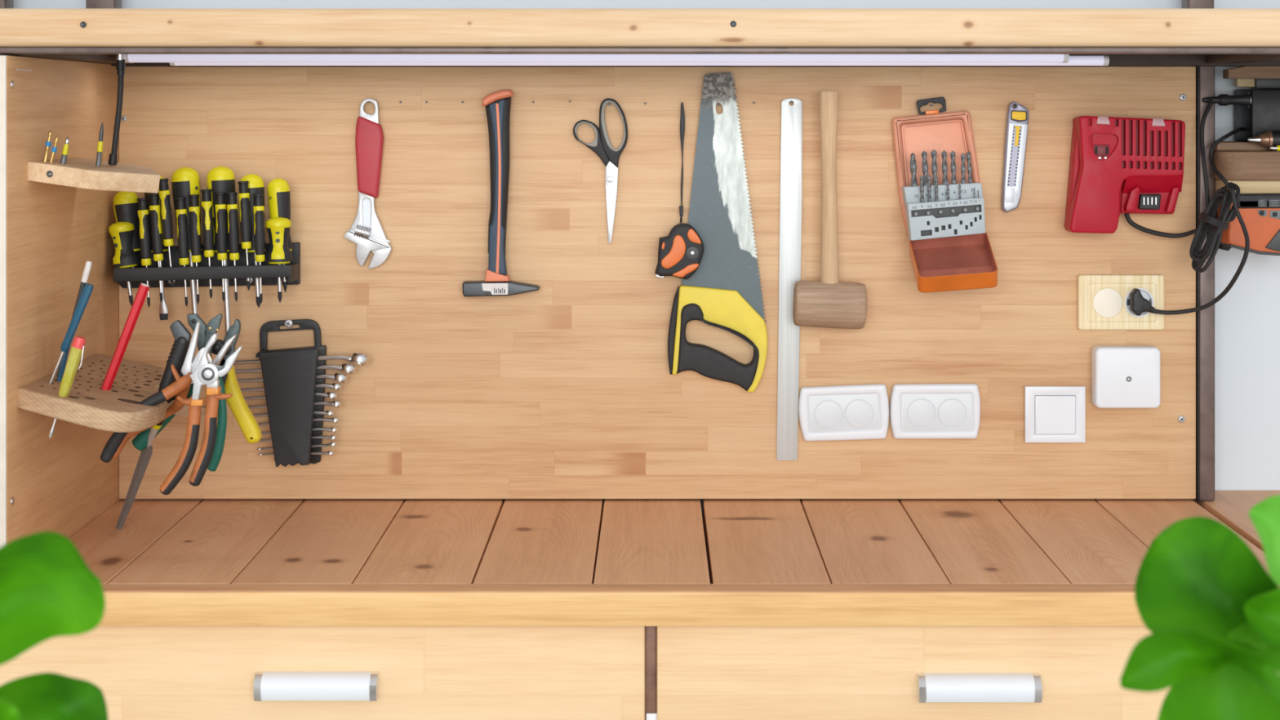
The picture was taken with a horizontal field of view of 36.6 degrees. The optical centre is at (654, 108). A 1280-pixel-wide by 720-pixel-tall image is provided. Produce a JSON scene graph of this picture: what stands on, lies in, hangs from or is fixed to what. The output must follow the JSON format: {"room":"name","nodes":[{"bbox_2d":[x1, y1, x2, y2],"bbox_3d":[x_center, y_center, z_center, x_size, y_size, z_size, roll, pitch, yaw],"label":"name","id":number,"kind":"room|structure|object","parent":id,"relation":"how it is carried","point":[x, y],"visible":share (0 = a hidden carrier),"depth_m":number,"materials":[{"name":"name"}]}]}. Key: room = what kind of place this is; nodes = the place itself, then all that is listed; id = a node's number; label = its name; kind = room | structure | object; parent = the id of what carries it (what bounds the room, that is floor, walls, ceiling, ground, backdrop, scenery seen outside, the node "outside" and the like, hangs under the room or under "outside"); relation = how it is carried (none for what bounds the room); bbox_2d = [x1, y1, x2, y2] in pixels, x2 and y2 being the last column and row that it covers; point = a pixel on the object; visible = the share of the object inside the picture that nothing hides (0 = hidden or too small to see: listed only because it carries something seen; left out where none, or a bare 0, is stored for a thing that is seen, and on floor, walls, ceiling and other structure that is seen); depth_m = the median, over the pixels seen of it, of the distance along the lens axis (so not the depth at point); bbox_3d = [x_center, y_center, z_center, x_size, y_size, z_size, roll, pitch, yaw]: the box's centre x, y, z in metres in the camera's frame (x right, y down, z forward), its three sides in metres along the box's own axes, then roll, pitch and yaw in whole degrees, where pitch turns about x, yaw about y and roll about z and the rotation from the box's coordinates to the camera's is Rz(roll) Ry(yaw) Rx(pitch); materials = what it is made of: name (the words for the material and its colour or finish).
{"room":"workshop","nodes":[
{"label":"workshop","id":0,"kind":"room"},
{"bbox_2d":[13,0,1279,518],"bbox_3d":[-0.022,0.039,3.013,6.400,2.900,0.054,0,0,0],"label":"wall","id":1,"kind":"structure","parent":0,"point":[1247,317],"depth_m":2.99,"materials":[{"name":"paint"}]},
{"bbox_2d":[1213,141,1279,193],"bbox_3d":[1.066,0.088,2.910,0.468,0.076,0.150,0,0,0],"label":"shelf","id":2,"kind":"object","parent":1,"relation":"attached to","point":[1254,167],"visible":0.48,"depth_m":2.84,"materials":[{"name":"wood"}]},
{"bbox_2d":[1214,193,1279,255],"bbox_3d":[0.900,0.172,2.882,0.115,0.095,0.095,0,0,0],"label":"power tool","id":3,"kind":"object","parent":2,"relation":"attached to","point":[1260,213],"visible":0.8,"depth_m":2.84,"materials":[{"name":"orange plastic"}]},
{"bbox_2d":[1258,200,1279,205],"bbox_3d":[0.901,0.138,2.836,0.030,0.008,0.001,0,0,0],"label":"print","id":4,"kind":"object","parent":3,"relation":"on","point":[1261,202],"depth_m":2.84},
{"bbox_2d":[1247,130,1279,148],"bbox_3d":[0.993,0.046,2.855,0.234,0.030,0.030,0,0,0],"label":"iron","id":5,"kind":"object","parent":2,"relation":"on","point":[1268,139],"visible":1,"depth_m":2.85,"materials":[{"name":"silver metal"}]},
{"bbox_2d":[1269,145,1279,151],"bbox_3d":[0.924,0.058,2.843,0.038,0.008,0.008,0,0,0],"label":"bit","id":6,"kind":"object","parent":2,"relation":"on","point":[1277,148],"visible":1,"depth_m":2.84,"materials":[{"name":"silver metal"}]},
{"bbox_3d":[-0.022,1.514,0.220,6.400,0.050,5.640,0,0,0],"label":"floor","id":7,"kind":"structure","parent":0,"visible":0},
{"bbox_2d":[0,531,108,719],"bbox_3d":[-0.451,0.870,1.220,0.260,1.238,0.260,0,0,0],"label":"potted plant","id":8,"kind":"object","parent":7,"relation":"on","point":[48,590],"visible":1,"depth_m":1.17,"materials":[{"name":"green plant"}]},
{"bbox_2d":[0,626,1171,719],"bbox_3d":[0.235,1.062,2.654,2.130,0.855,0.552,0,0,0],"label":"base cabinet","id":9,"kind":"object","parent":7,"relation":"on","point":[141,673],"visible":0.54,"depth_m":2.40,"materials":[{"name":"brown wood"}]},
{"bbox_2d":[67,498,1279,626],"bbox_3d":[-0.013,0.611,2.647,1.695,0.045,0.568,0,0,0],"label":"countertop","id":10,"kind":"structure","parent":9,"relation":"on","point":[171,562],"depth_m":2.53,"materials":[{"name":"brown wood"}]},
{"bbox_2d":[0,55,120,546],"bbox_3d":[-0.821,0.261,2.664,0.038,0.655,0.532,0,0,0],"label":"board","id":11,"kind":"object","parent":10,"relation":"on","point":[60,483],"visible":0.84,"depth_m":2.57,"materials":[{"name":"beige wood"}]},
{"bbox_2d":[27,157,159,193],"bbox_3d":[-0.729,0.090,2.584,0.154,0.044,0.232,0,0,0],"label":"shelf","id":12,"kind":"object","parent":11,"relation":"attached to","point":[77,172],"visible":0.98,"depth_m":2.49,"materials":[{"name":"wood"}]},
{"bbox_2d":[43,130,52,162],"bbox_3d":[-0.788,0.050,2.510,0.013,0.044,0.007,0,0,0],"label":"bit","id":13,"kind":"object","parent":12,"relation":"on","point":[48,143],"visible":0.97,"depth_m":2.51,"materials":[{"name":"gold metal"}]},
{"bbox_2d":[48,136,58,163],"bbox_3d":[-0.777,0.054,2.500,0.013,0.039,0.006,0,0,0],"label":"bit","id":14,"kind":"object","parent":12,"relation":"on","point":[54,148],"visible":0.98,"depth_m":2.50,"materials":[{"name":"gold metal"}]},
{"bbox_2d":[59,137,69,164],"bbox_3d":[-0.769,0.056,2.520,0.013,0.039,0.008,0,0,0],"label":"bit","id":15,"kind":"object","parent":12,"relation":"on","point":[64,157],"visible":0.96,"depth_m":2.52,"materials":[{"name":"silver metal"}]},
{"bbox_2d":[95,121,103,166],"bbox_3d":[-0.735,0.049,2.560,0.011,0.062,0.007,0,0,0],"label":"bit","id":16,"kind":"object","parent":12,"relation":"on","point":[100,148],"visible":0.96,"depth_m":2.56,"materials":[{"name":"metal"}]},
{"bbox_2d":[101,151,106,165],"bbox_3d":[-0.733,0.068,2.570,0.010,0.023,0.002,0,0,0],"label":"bit","id":17,"kind":"object","parent":12,"relation":"on","point":[105,152],"visible":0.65,"depth_m":2.57,"materials":[{"name":"gold metal"}]},
{"bbox_2d":[107,53,125,164],"bbox_3d":[-0.723,-0.009,2.600,0.023,0.170,0.014,0,0,0],"label":"cable","id":18,"kind":"object","parent":12,"relation":"on","point":[120,59],"visible":0.97,"depth_m":2.60,"materials":[{"name":"black plastic"}]},
{"bbox_2d":[17,353,217,432],"bbox_3d":[-0.696,0.387,2.597,0.223,0.068,0.386,0,0,0],"label":"shelf","id":19,"kind":"object","parent":11,"relation":"attached to","point":[117,409],"visible":0.81,"depth_m":2.47,"materials":[{"name":"wood"}]},
{"bbox_2d":[56,348,69,382],"bbox_3d":[-0.773,0.329,2.530,0.022,0.071,0.007,0,0,0],"label":"pencil","id":20,"kind":"object","parent":19,"relation":"on","point":[62,366],"visible":0.44,"depth_m":2.53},
{"bbox_2d":[48,335,85,437],"bbox_3d":[-0.742,0.351,2.440,0.046,0.129,0.016,0,0,0],"label":"voltage tester","id":21,"kind":"object","parent":19,"relation":"in","point":[77,350],"visible":1,"depth_m":2.43,"materials":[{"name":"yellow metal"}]},
{"bbox_2d":[48,283,93,384],"bbox_3d":[-0.758,0.296,2.505,0.062,0.140,0.012,0,0,0],"label":"screwdriver","id":22,"kind":"object","parent":19,"relation":"on","point":[87,290],"visible":0.91,"depth_m":2.50,"materials":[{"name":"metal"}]},
{"bbox_2d":[56,260,91,376],"bbox_3d":[-0.772,0.292,2.560,0.053,0.181,0.008,0,0,0],"label":"pencil","id":23,"kind":"object","parent":19,"relation":"on","point":[88,264],"visible":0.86,"depth_m":2.56,"materials":[{"name":"wood"}]},
{"bbox_2d":[100,283,149,390],"bbox_3d":[-0.696,0.306,2.535,0.068,0.154,0.012,0,0,0],"label":"pencil","id":24,"kind":"object","parent":19,"relation":"on","point":[143,290],"visible":0.86,"depth_m":2.53,"materials":[{"name":"wood"}]},
{"bbox_2d":[115,395,176,528],"bbox_3d":[-0.697,0.477,2.639,0.017,0.228,0.187,0,0,-41],"label":"file","id":25,"kind":"object","parent":19,"relation":"hanging from","point":[145,455],"visible":0.59,"depth_m":2.65,"materials":[{"name":"metal"}]},
{"bbox_2d":[100,320,235,462],"bbox_3d":[-0.636,0.372,2.536,0.183,0.191,0.110,0,0,0],"label":"pliers","id":26,"kind":"object","parent":19,"relation":"on","point":[117,442],"visible":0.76,"depth_m":2.51,"materials":[{"name":"metal"}]},
{"bbox_2d":[158,320,191,395],"bbox_3d":[-0.627,0.327,2.535,0.045,0.100,0.027,0,0,0],"label":"pliers","id":27,"kind":"object","parent":19,"relation":"on","point":[182,336],"visible":0.66,"depth_m":2.52,"materials":[{"name":"metal"}]},
{"bbox_2d":[131,313,226,471],"bbox_3d":[-0.638,0.376,2.599,0.157,0.210,0.041,0,0,36],"label":"pliers","id":28,"kind":"object","parent":19,"relation":"hanging from","point":[140,442],"visible":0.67,"depth_m":2.56,"materials":[{"name":"grey metal"}]},
{"bbox_2d":[159,333,243,494],"bbox_3d":[-0.581,0.391,2.474,0.106,0.207,0.019,0,0,0],"label":"pliers","id":29,"kind":"object","parent":19,"relation":"hanging from","point":[206,372],"visible":1,"depth_m":2.47,"materials":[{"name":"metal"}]},
{"bbox_2d":[211,318,262,443],"bbox_3d":[-0.562,0.366,2.595,0.068,0.166,0.022,0,0,0],"label":"pliers","id":30,"kind":"object","parent":19,"relation":"hanging from","point":[248,424],"visible":0.73,"depth_m":2.59,"materials":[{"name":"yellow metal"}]},
{"bbox_2d":[119,66,1195,498],"bbox_3d":[0.004,0.261,2.906,1.616,0.648,0.027,0,0,0],"label":"board","id":31,"kind":"object","parent":10,"relation":"on","point":[565,388],"visible":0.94,"depth_m":2.90,"materials":[{"name":"wood"}]},
{"bbox_2d":[113,242,300,288],"bbox_3d":[-0.667,0.234,2.856,0.276,0.068,0.088,0,0,0],"label":"rack","id":32,"kind":"object","parent":31,"relation":"attached to","point":[268,273],"visible":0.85,"depth_m":2.81,"materials":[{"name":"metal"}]},
{"bbox_2d":[108,222,139,306],"bbox_3d":[-0.778,0.228,2.838,0.045,0.124,0.039,0,0,-12],"label":"screwdriver","id":33,"kind":"object","parent":32,"relation":"in","point":[121,233],"visible":1,"depth_m":2.83,"materials":[{"name":"yellow plastic"}]},
{"bbox_2d":[113,191,140,284],"bbox_3d":[-0.776,0.189,2.850,0.043,0.139,0.038,0,0,-13],"label":"screwdriver","id":34,"kind":"object","parent":32,"relation":"in","point":[125,203],"visible":0.7,"depth_m":2.84,"materials":[{"name":"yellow plastic"}]},
{"bbox_2d":[137,197,151,307],"bbox_3d":[-0.746,0.210,2.823,0.021,0.160,0.016,0,0,8],"label":"screwdriver","id":35,"kind":"object","parent":32,"relation":"in","point":[143,212],"visible":1,"depth_m":2.82,"materials":[{"name":"black plastic"}]},
{"bbox_2d":[148,192,163,302],"bbox_3d":[-0.728,0.203,2.823,0.022,0.160,0.016,0,0,-10],"label":"screwdriver","id":36,"kind":"object","parent":32,"relation":"in","point":[154,207],"visible":1,"depth_m":2.82,"materials":[{"name":"black plastic"}]},
{"bbox_2d":[144,175,170,319],"bbox_3d":[-0.736,0.205,2.862,0.038,0.216,0.033,0,0,-10],"label":"screwdriver","id":37,"kind":"object","parent":32,"relation":"in","point":[163,313],"visible":0.14,"depth_m":2.86,"materials":[{"name":"black plastic"}]},
{"bbox_2d":[158,177,173,288],"bbox_3d":[-0.714,0.182,2.823,0.024,0.160,0.016,0,0,5],"label":"screwdriver","id":38,"kind":"object","parent":32,"relation":"in","point":[164,192],"visible":0.98,"depth_m":2.82,"materials":[{"name":"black plastic"}]},
{"bbox_2d":[174,196,189,306],"bbox_3d":[-0.690,0.209,2.823,0.020,0.160,0.016,0,0,9],"label":"screwdriver","id":39,"kind":"object","parent":32,"relation":"in","point":[181,211],"visible":1,"depth_m":2.82,"materials":[{"name":"black plastic"}]},
{"bbox_2d":[171,167,204,314],"bbox_3d":[-0.688,0.212,2.850,0.047,0.252,0.041,0,0,-12],"label":"screwdriver","id":40,"kind":"object","parent":32,"relation":"in","point":[185,181],"visible":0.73,"depth_m":2.84,"materials":[{"name":"yellow plastic"}]},
{"bbox_2d":[188,194,201,304],"bbox_3d":[-0.671,0.205,2.823,0.019,0.160,0.016,0,0,-14],"label":"screwdriver","id":41,"kind":"object","parent":32,"relation":"in","point":[194,208],"visible":1,"depth_m":2.82,"materials":[{"name":"black plastic"}]},
{"bbox_2d":[200,189,213,298],"bbox_3d":[-0.653,0.198,2.823,0.019,0.160,0.016,0,0,-11],"label":"screwdriver","id":42,"kind":"object","parent":32,"relation":"in","point":[206,202],"visible":1,"depth_m":2.82,"materials":[{"name":"black plastic"}]},
{"bbox_2d":[206,166,235,334],"bbox_3d":[-0.637,0.216,2.850,0.045,0.263,0.041,0,0,-14],"label":"screwdriver","id":43,"kind":"object","parent":32,"relation":"in","point":[219,179],"visible":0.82,"depth_m":2.84,"materials":[{"name":"yellow plastic"}]},
{"bbox_2d":[214,191,226,301],"bbox_3d":[-0.633,0.202,2.823,0.018,0.160,0.016,0,0,12],"label":"screwdriver","id":44,"kind":"object","parent":32,"relation":"in","point":[220,206],"visible":1,"depth_m":2.82,"materials":[{"name":"black plastic"}]},
{"bbox_2d":[226,191,239,302],"bbox_3d":[-0.616,0.202,2.823,0.019,0.160,0.016,0,0,9],"label":"screwdriver","id":45,"kind":"object","parent":32,"relation":"in","point":[232,206],"visible":1,"depth_m":2.82,"materials":[{"name":"black plastic"}]},
{"bbox_2d":[237,181,251,290],"bbox_3d":[-0.599,0.186,2.823,0.020,0.160,0.016,0,0,10],"label":"screwdriver","id":46,"kind":"object","parent":32,"relation":"in","point":[243,195],"visible":1,"depth_m":2.82,"materials":[{"name":"black plastic"}]},
{"bbox_2d":[240,173,266,307],"bbox_3d":[-0.592,0.195,2.850,0.040,0.197,0.036,0,0,-13],"label":"screwdriver","id":47,"kind":"object","parent":32,"relation":"in","point":[255,185],"visible":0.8,"depth_m":2.84,"materials":[{"name":"yellow plastic"}]},
{"bbox_2d":[253,193,265,302],"bbox_3d":[-0.578,0.204,2.823,0.017,0.160,0.016,0,0,-18],"label":"screwdriver","id":48,"kind":"object","parent":32,"relation":"in","point":[258,208],"visible":1,"depth_m":2.82,"materials":[{"name":"black plastic"}]},
{"bbox_2d":[265,217,292,302],"bbox_3d":[-0.551,0.222,2.838,0.039,0.125,0.039,-1,0,0],"label":"screwdriver","id":49,"kind":"object","parent":32,"relation":"in","point":[278,253],"visible":1,"depth_m":2.83,"materials":[{"name":"yellow plastic"}]},
{"bbox_2d":[266,177,293,292],"bbox_3d":[-0.553,0.187,2.858,0.038,0.169,0.033,0,0,-12],"label":"screwdriver","id":50,"kind":"object","parent":32,"relation":"in","point":[277,189],"visible":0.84,"depth_m":2.85,"materials":[{"name":"yellow plastic"}]},
{"bbox_2d":[255,319,326,466],"bbox_3d":[-0.541,0.422,2.877,0.099,0.216,0.042,0,0,0],"label":"holder","id":51,"kind":"object","parent":31,"relation":"hanging from","point":[290,380],"visible":1,"depth_m":2.86,"materials":[{"name":"black plastic"}]},
{"bbox_2d":[243,391,337,399],"bbox_3d":[-0.547,0.427,2.871,0.153,0.013,0.017,0,0,0],"label":"wrench","id":52,"kind":"object","parent":51,"relation":"in","point":[330,395],"visible":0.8,"depth_m":2.87,"materials":[{"name":"metal"}]},
{"bbox_2d":[240,382,342,391],"bbox_3d":[-0.547,0.414,2.871,0.165,0.014,0.015,0,0,0],"label":"wrench","id":53,"kind":"object","parent":51,"relation":"in","point":[335,386],"visible":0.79,"depth_m":2.87,"materials":[{"name":"metal"}]},
{"bbox_2d":[236,373,347,382],"bbox_3d":[-0.546,0.400,2.871,0.181,0.016,0.021,0,0,0],"label":"wrench","id":54,"kind":"object","parent":51,"relation":"in","point":[339,377],"visible":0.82,"depth_m":2.87,"materials":[{"name":"metal"}]},
{"bbox_2d":[252,410,333,417],"bbox_3d":[-0.543,0.453,2.871,0.133,0.010,0.013,0,0,0],"label":"wrench","id":55,"kind":"object","parent":51,"relation":"in","point":[330,413],"visible":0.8,"depth_m":2.87,"materials":[{"name":"metal"}]},
{"bbox_2d":[248,400,341,408],"bbox_3d":[-0.541,0.440,2.871,0.152,0.013,0.014,0,0,0],"label":"wrench","id":56,"kind":"object","parent":51,"relation":"in","point":[335,403],"visible":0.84,"depth_m":2.87,"materials":[{"name":"metal"}]},
{"bbox_2d":[257,451,333,455],"bbox_3d":[-0.532,0.512,2.871,0.113,0.007,0.013,0,0,0],"label":"wrench","id":57,"kind":"object","parent":51,"relation":"in","point":[331,453],"visible":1,"depth_m":2.87,"materials":[{"name":"metal"}]},
{"bbox_2d":[235,363,356,373],"bbox_3d":[-0.541,0.386,2.871,0.197,0.017,0.023,0,0,0],"label":"wrench","id":58,"kind":"object","parent":51,"relation":"in","point":[348,368],"visible":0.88,"depth_m":2.87,"materials":[{"name":"metal"}]},
{"bbox_2d":[257,441,336,450],"bbox_3d":[-0.531,0.501,2.871,0.118,0.012,0.013,0,0,0],"label":"wrench","id":59,"kind":"object","parent":51,"relation":"in","point":[333,444],"visible":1,"depth_m":2.87,"materials":[{"name":"metal"}]},
{"bbox_2d":[258,435,336,441],"bbox_3d":[-0.533,0.490,2.871,0.120,0.010,0.013,0,0,0],"label":"wrench","id":60,"kind":"object","parent":51,"relation":"in","point":[323,437],"visible":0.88,"depth_m":2.87,"materials":[{"name":"metal"}]},
{"bbox_2d":[257,417,338,426],"bbox_3d":[-0.534,0.465,2.871,0.131,0.013,0.013,0,0,0],"label":"wrench","id":61,"kind":"object","parent":51,"relation":"in","point":[319,419],"visible":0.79,"depth_m":2.87,"materials":[{"name":"metal"}]},
{"bbox_2d":[261,426,337,434],"bbox_3d":[-0.533,0.479,2.871,0.124,0.011,0.013,0,0,0],"label":"wrench","id":62,"kind":"object","parent":51,"relation":"in","point":[322,428],"visible":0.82,"depth_m":2.87,"materials":[{"name":"metal"}]},
{"bbox_2d":[234,352,369,365],"bbox_3d":[-0.535,0.372,2.871,0.223,0.021,0.028,0,0,0],"label":"wrench","id":63,"kind":"object","parent":51,"relation":"in","point":[357,358],"visible":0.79,"depth_m":2.87,"materials":[{"name":"metal"}]},
{"bbox_2d":[342,97,391,269],"bbox_3d":[-0.429,0.112,2.889,0.072,0.255,0.021,0,0,0],"label":"wrench","id":64,"kind":"object","parent":31,"relation":"hanging from","point":[366,231],"visible":1,"depth_m":2.88,"materials":[{"name":"metal"}]},
{"bbox_2d":[462,89,540,297],"bbox_3d":[-0.229,0.126,2.882,0.115,0.308,0.032,0,0,0],"label":"hammer","id":65,"kind":"object","parent":31,"relation":"hanging from","point":[497,282],"visible":1,"depth_m":2.87,"materials":[{"name":"metal"}]},
{"bbox_2d":[493,288,505,293],"bbox_3d":[-0.230,0.270,2.872,0.016,0.008,0.001,0,0,0],"label":"print","id":66,"kind":"object","parent":65,"relation":"attached to","point":[495,290],"depth_m":2.87},
{"bbox_2d":[573,97,627,244],"bbox_3d":[-0.081,0.094,2.893,0.082,0.218,0.012,0,0,0],"label":"scissors","id":67,"kind":"object","parent":31,"relation":"hanging from","point":[602,146],"visible":1,"depth_m":2.89,"materials":[{"name":"black rubber"}]},
{"bbox_2d":[654,102,704,279],"bbox_3d":[0.037,0.121,2.873,0.073,0.263,0.043,0,0,0],"label":"tape measure","id":68,"kind":"object","parent":31,"relation":"hanging from","point":[680,253],"visible":1,"depth_m":2.85,"materials":[{"name":"plastic"}]},
{"bbox_2d":[667,71,767,392],"bbox_3d":[0.094,0.184,2.885,0.149,0.478,0.026,0,0,0],"label":"saw","id":69,"kind":"object","parent":31,"relation":"hanging from","point":[724,291],"visible":1,"depth_m":2.89,"materials":[{"name":"grey metal"}]},
{"bbox_2d":[776,97,802,460],"bbox_3d":[0.202,0.256,2.896,0.038,0.542,0.001,0,0,0],"label":"ruler","id":70,"kind":"object","parent":31,"relation":"hanging from","point":[791,151],"visible":1,"depth_m":2.90,"materials":[{"name":"metal"}]},
{"bbox_2d":[792,91,866,328],"bbox_3d":[0.259,0.150,2.863,0.107,0.352,0.069,0,0,0],"label":"mallet","id":71,"kind":"object","parent":31,"relation":"hanging from","point":[828,302],"visible":1,"depth_m":2.85,"materials":[{"name":"brown wood"}]},
{"bbox_2d":[798,383,888,441],"bbox_3d":[0.283,0.455,2.892,0.135,0.085,0.014,0,0,0],"label":"double socket","id":72,"kind":"object","parent":31,"relation":"attached to","point":[849,411],"visible":1,"depth_m":2.89,"materials":[{"name":"white plastic"}]},
{"bbox_2d":[889,383,980,439],"bbox_3d":[0.420,0.453,2.892,0.134,0.082,0.014,0,0,0],"label":"double socket","id":73,"kind":"object","parent":31,"relation":"attached to","point":[917,411],"visible":1,"depth_m":2.89,"materials":[{"name":"white plastic"}]},
{"bbox_2d":[892,97,997,293],"bbox_3d":[0.426,0.124,2.837,0.142,0.283,0.124,0,0,0],"label":"box","id":74,"kind":"object","parent":31,"relation":"hanging from","point":[950,249],"visible":0.99,"depth_m":2.86,"materials":[{"name":"orange plastic"}]},
{"bbox_2d":[910,152,917,186],"bbox_3d":[0.384,0.096,2.866,0.012,0.060,0.010,0,0,0],"label":"bit","id":75,"kind":"object","parent":74,"relation":"in","point":[913,161],"visible":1,"depth_m":2.86,"materials":[{"name":"metal"}]},
{"bbox_2d":[920,175,924,202],"bbox_3d":[0.392,0.120,2.838,0.006,0.045,0.006,-2,0,0],"label":"bit","id":76,"kind":"object","parent":74,"relation":"in","point":[922,178],"visible":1,"depth_m":2.84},
{"bbox_2d":[921,151,928,185],"bbox_3d":[0.402,0.093,2.866,0.012,0.062,0.009,0,0,-4],"label":"bit","id":77,"kind":"object","parent":74,"relation":"in","point":[924,165],"visible":0.86,"depth_m":2.86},
{"bbox_2d":[927,174,931,202],"bbox_3d":[0.403,0.119,2.838,0.006,0.045,0.006,-2,0,0],"label":"bit","id":78,"kind":"object","parent":74,"relation":"in","point":[929,187],"visible":1,"depth_m":2.84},
{"bbox_2d":[930,149,937,185],"bbox_3d":[0.415,0.091,2.866,0.011,0.062,0.009,0,0,-10],"label":"bit","id":79,"kind":"object","parent":74,"relation":"in","point":[934,164],"visible":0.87,"depth_m":2.86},
{"bbox_2d":[933,176,938,201],"bbox_3d":[0.413,0.120,2.838,0.006,0.042,0.006,-1,0,0],"label":"bit","id":80,"kind":"object","parent":74,"relation":"in","point":[935,179],"visible":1,"depth_m":2.84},
{"bbox_2d":[941,150,947,184],"bbox_3d":[0.430,0.091,2.866,0.009,0.059,0.009,0,0,45],"label":"bit","id":81,"kind":"object","parent":74,"relation":"in","point":[944,153],"visible":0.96,"depth_m":2.86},
{"bbox_2d":[946,181,949,200],"bbox_3d":[0.431,0.123,2.838,0.004,0.032,0.004,-1,0,0],"label":"bit","id":82,"kind":"object","parent":74,"relation":"in","point":[947,183],"visible":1,"depth_m":2.84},
{"bbox_2d":[950,151,956,184],"bbox_3d":[0.443,0.090,2.866,0.008,0.056,0.008,-2,0,0],"label":"bit","id":83,"kind":"object","parent":74,"relation":"on","point":[953,164],"visible":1,"depth_m":2.86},
{"bbox_2d":[909,231,997,293],"bbox_3d":[0.437,0.223,2.834,0.118,0.084,0.118,0,0,0],"label":"tray","id":84,"kind":"object","parent":74,"relation":"on","point":[941,261],"depth_m":2.84,"materials":[{"name":"orange paint"}]},
{"bbox_2d":[958,183,960,199],"bbox_3d":[0.448,0.124,2.838,0.004,0.026,0.003,0,0,0],"label":"bit","id":85,"kind":"object","parent":74,"relation":"in","point":[959,185],"visible":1,"depth_m":2.84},
{"bbox_2d":[960,153,965,183],"bbox_3d":[0.458,0.092,2.866,0.007,0.052,0.007,0,0,0],"label":"bit","id":86,"kind":"object","parent":74,"relation":"on","point":[962,156],"visible":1,"depth_m":2.86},
{"bbox_2d":[966,151,972,182],"bbox_3d":[0.467,0.089,2.866,0.010,0.053,0.007,0,0,8],"label":"bit","id":87,"kind":"object","parent":74,"relation":"on","point":[968,153],"visible":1,"depth_m":2.86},
{"bbox_2d":[1001,101,1028,212],"bbox_3d":[0.539,0.072,2.890,0.040,0.166,0.016,0,0,0],"label":"utility knife","id":88,"kind":"object","parent":31,"relation":"hanging from","point":[1017,117],"visible":1,"depth_m":2.88,"materials":[{"name":"silver metal"}]},
{"bbox_2d":[1024,386,1085,442],"bbox_3d":[0.599,0.457,2.894,0.090,0.084,0.011,0,0,0],"label":"light switch","id":89,"kind":"object","parent":31,"relation":"attached to","point":[1052,414],"visible":1,"depth_m":2.89,"materials":[{"name":"white plastic"}]},
{"bbox_2d":[1077,274,1164,329],"bbox_3d":[0.698,0.290,2.894,0.128,0.082,0.010,0,0,0],"label":"double socket","id":90,"kind":"object","parent":31,"relation":"attached to","point":[1103,300],"visible":0.98,"depth_m":2.89,"materials":[{"name":"beige plastic"}]},
{"bbox_2d":[1091,345,1159,408],"bbox_3d":[0.703,0.400,2.882,0.097,0.091,0.034,0,0,0],"label":"junction box","id":91,"kind":"object","parent":31,"relation":"attached to","point":[1123,376],"visible":1,"depth_m":2.87,"materials":[{"name":"white plastic"}]},
{"bbox_2d":[1063,115,1249,315],"bbox_3d":[0.734,0.159,2.836,0.246,0.296,0.126,0,0,0],"label":"charger","id":92,"kind":"object","parent":31,"relation":"attached to","point":[1117,166],"visible":1,"depth_m":2.84,"materials":[{"name":"red plastic"}]},
{"bbox_2d":[1200,88,1279,239],"bbox_3d":[1.028,0.084,2.896,0.444,0.228,0.158,0,0,0],"label":"power tool","id":93,"kind":"object","parent":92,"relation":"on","point":[1256,112],"visible":0.91,"depth_m":2.88,"materials":[{"name":"black plastic"}]},
{"bbox_2d":[1191,490,1279,551],"bbox_3d":[1.071,0.611,2.674,0.498,0.044,0.622,0,0,0],"label":"countertop","id":94,"kind":"structure","parent":9,"relation":"on","point":[1232,508],"depth_m":2.86,"materials":[{"name":"brown wood"}]},
{"bbox_2d":[1194,66,1214,502],"bbox_3d":[0.827,0.245,2.913,0.027,0.688,0.034,0,0,0],"label":"steel post","id":95,"kind":"object","parent":94,"relation":"on","point":[1206,74],"depth_m":2.90,"materials":[{"name":"metal"}]},
{"bbox_2d":[0,8,1279,66],"bbox_3d":[0.075,-0.094,2.679,2.550,0.062,0.561,0,0,0],"label":"shelf","id":96,"kind":"object","parent":95,"relation":"on","point":[1130,37],"visible":0.89,"depth_m":2.40,"materials":[{"name":"brown wood"}]},
{"bbox_2d":[0,0,13,8],"bbox_3d":[-1.004,-0.362,2.930,0.053,0.475,0.040,0,0,0],"label":"steel post","id":97,"kind":"object","parent":96,"relation":"on","point":[3,3],"visible":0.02,"depth_m":2.92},
{"bbox_2d":[85,0,121,8],"bbox_3d":[-0.835,-0.362,2.930,0.045,0.475,0.040,0,0,0],"label":"steel post","id":98,"kind":"object","parent":96,"relation":"on","point":[89,3],"visible":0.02,"depth_m":2.91,"materials":[{"name":"metal"}]},
{"bbox_2d":[124,53,1069,62],"bbox_3d":[-0.084,-0.076,2.777,1.350,0.019,0.036,0,0,0],"label":"tube light","id":99,"kind":"object","parent":96,"relation":"attached to","point":[130,58],"visible":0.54,"depth_m":2.76,"materials":[{"name":"white plastic"}]},
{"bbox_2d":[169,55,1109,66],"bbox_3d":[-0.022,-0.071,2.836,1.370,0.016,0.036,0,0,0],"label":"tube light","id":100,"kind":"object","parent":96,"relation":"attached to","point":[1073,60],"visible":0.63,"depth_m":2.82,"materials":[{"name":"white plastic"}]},
{"bbox_2d":[1182,0,1213,8],"bbox_3d":[0.823,-0.362,2.930,0.040,0.475,0.040,0,0,0],"label":"steel post","id":101,"kind":"object","parent":96,"relation":"on","point":[1185,3],"visible":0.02,"depth_m":2.91,"materials":[{"name":"metal"}]},
{"bbox_2d":[1222,66,1279,88],"bbox_3d":[0.925,-0.054,2.915,0.140,0.049,0.070,0,0,0],"label":"board","id":102,"kind":"object","parent":96,"relation":"attached to","point":[1252,77],"visible":0.97,"depth_m":2.88,"materials":[{"name":"brown wood"}]},
{"bbox_2d":[1120,495,1279,719],"bbox_3d":[0.440,0.874,1.240,0.259,1.231,0.281,0,0,19],"label":"potted plant","id":103,"kind":"object","parent":7,"relation":"on","point":[1210,607],"visible":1,"depth_m":1.24,"materials":[{"name":"green plant"}]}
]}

